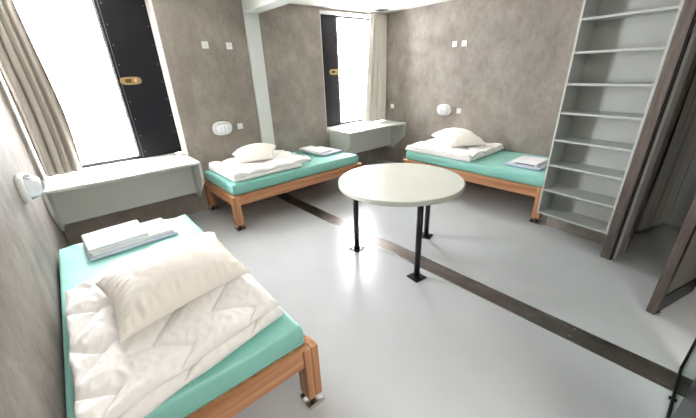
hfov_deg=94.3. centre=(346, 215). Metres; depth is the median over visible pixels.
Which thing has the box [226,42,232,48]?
wall socket
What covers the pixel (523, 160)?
folded towel
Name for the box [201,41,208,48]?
wall socket
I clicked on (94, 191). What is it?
desk
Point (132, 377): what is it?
quilt
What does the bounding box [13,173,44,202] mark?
wall lamp
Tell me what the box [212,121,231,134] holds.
wall lamp
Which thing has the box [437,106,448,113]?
diffuser
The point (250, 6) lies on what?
trim
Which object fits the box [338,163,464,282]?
round table
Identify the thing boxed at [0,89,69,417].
wall
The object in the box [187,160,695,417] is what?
floor
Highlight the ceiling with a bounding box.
[290,0,450,12]
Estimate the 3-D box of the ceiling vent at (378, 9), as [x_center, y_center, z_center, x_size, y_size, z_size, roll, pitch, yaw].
[0.524,-3.173,4.986,0.205,0.013,0.149,-21,30,-36]
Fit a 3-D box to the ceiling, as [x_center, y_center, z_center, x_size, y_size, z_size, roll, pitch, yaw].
[0.510,-1.926,2.062,5.161,0.112,6.278,-21,30,-36]
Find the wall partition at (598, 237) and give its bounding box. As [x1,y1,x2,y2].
[546,22,695,252]
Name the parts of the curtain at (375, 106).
rail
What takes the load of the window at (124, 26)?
attached to the wall at (214, 84)
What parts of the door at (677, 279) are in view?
frame, panel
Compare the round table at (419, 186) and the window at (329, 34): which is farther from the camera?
the window at (329, 34)
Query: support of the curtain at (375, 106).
hanging from the ceiling
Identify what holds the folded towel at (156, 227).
on the sheet at (90, 258)
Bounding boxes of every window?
[0,0,181,172]
[320,14,369,126]
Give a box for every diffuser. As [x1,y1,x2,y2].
[23,176,43,197]
[215,123,230,133]
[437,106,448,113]
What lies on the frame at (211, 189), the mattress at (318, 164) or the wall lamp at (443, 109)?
the mattress at (318, 164)
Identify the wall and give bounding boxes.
[0,0,384,245]
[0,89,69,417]
[385,0,583,162]
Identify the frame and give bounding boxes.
[186,333,324,417]
[204,162,361,231]
[402,158,541,224]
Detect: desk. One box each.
[42,152,203,230]
[327,120,405,153]
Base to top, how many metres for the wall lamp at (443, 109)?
0.171 m
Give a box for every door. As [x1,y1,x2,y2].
[646,195,695,315]
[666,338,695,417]
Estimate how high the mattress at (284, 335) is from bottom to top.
0.129 m
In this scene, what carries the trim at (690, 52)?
attached to the wall partition at (598, 237)
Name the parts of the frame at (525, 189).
rail, board, foot plate, leg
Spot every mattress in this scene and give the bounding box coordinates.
[59,214,303,417]
[204,150,357,195]
[406,150,548,186]
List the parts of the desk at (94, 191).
panel, panel, panel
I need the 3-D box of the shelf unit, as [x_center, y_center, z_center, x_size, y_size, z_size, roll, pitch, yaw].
[2.207,-0.983,2.709,0.260,2.244,0.628,-17,28,-29]
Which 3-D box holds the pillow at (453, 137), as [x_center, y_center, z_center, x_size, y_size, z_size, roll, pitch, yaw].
[1.575,-1.130,4.567,0.483,0.199,0.701,-7,25,-9]
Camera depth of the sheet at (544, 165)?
3.74 m
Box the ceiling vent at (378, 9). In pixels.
[372,8,387,11]
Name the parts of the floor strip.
plate, plate, plate, plate, plate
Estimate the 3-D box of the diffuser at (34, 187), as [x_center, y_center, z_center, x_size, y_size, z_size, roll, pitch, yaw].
[-1.981,-0.189,2.051,0.074,0.126,0.201,-21,30,-36]
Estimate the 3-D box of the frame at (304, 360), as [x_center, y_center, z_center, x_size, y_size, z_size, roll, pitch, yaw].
[-1.132,0.678,2.095,0.953,0.405,1.976,-21,30,-36]
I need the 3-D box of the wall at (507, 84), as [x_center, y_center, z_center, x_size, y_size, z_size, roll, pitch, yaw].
[2.633,-1.418,3.890,0.112,2.472,5.766,-21,30,-36]
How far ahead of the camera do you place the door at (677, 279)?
2.16 m
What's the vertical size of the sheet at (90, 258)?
0.017 m
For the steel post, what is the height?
2.470 m
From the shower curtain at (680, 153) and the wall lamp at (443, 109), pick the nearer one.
the shower curtain at (680, 153)
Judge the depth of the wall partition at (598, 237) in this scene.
2.92 m
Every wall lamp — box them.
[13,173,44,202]
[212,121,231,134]
[437,104,451,115]
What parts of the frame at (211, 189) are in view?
leg, rail, leg, foot plate, board, rail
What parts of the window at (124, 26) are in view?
vent panel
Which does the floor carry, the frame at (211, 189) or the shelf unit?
the frame at (211, 189)
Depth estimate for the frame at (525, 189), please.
3.76 m
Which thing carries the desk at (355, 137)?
attached to the wall at (214, 84)
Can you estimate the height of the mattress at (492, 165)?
0.129 m
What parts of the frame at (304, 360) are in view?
rail, leg, foot plate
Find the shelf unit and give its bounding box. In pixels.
[536,0,684,234]
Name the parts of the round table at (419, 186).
leg, foot plate, foot plate, leg, leg, foot plate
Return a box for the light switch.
[237,123,242,128]
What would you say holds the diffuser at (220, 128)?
attached to the wall lamp at (220, 127)
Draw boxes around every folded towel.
[81,220,149,253]
[91,218,172,256]
[299,146,330,153]
[510,156,547,166]
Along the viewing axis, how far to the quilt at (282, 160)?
3.94 m
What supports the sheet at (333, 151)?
on the mattress at (318, 164)
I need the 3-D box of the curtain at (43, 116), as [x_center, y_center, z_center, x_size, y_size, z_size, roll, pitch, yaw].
[-2.547,-1.343,3.284,1.348,1.669,0.095,-21,30,-36]
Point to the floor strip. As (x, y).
(664, 377)
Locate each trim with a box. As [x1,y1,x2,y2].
[241,0,297,12]
[613,23,695,259]
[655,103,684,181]
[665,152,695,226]
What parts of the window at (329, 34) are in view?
vent panel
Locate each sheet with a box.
[83,219,177,261]
[302,146,342,155]
[505,155,547,170]
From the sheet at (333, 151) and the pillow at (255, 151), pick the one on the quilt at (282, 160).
the pillow at (255, 151)
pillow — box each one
[95,232,249,342]
[232,143,275,162]
[432,128,485,146]
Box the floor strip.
[275,193,692,396]
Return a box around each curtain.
[0,0,82,176]
[321,6,386,122]
[636,72,695,231]
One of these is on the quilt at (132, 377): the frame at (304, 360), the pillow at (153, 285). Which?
the pillow at (153, 285)
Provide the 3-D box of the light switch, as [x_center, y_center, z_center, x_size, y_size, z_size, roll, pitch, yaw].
[-1.419,-1.193,4.307,0.074,0.074,0.014,-21,30,-36]
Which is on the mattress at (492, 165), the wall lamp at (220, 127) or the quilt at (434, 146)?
the quilt at (434, 146)
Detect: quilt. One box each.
[65,232,283,417]
[209,150,311,182]
[405,138,503,161]
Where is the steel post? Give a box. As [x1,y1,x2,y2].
[600,0,695,259]
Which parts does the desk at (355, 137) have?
panel, panel, panel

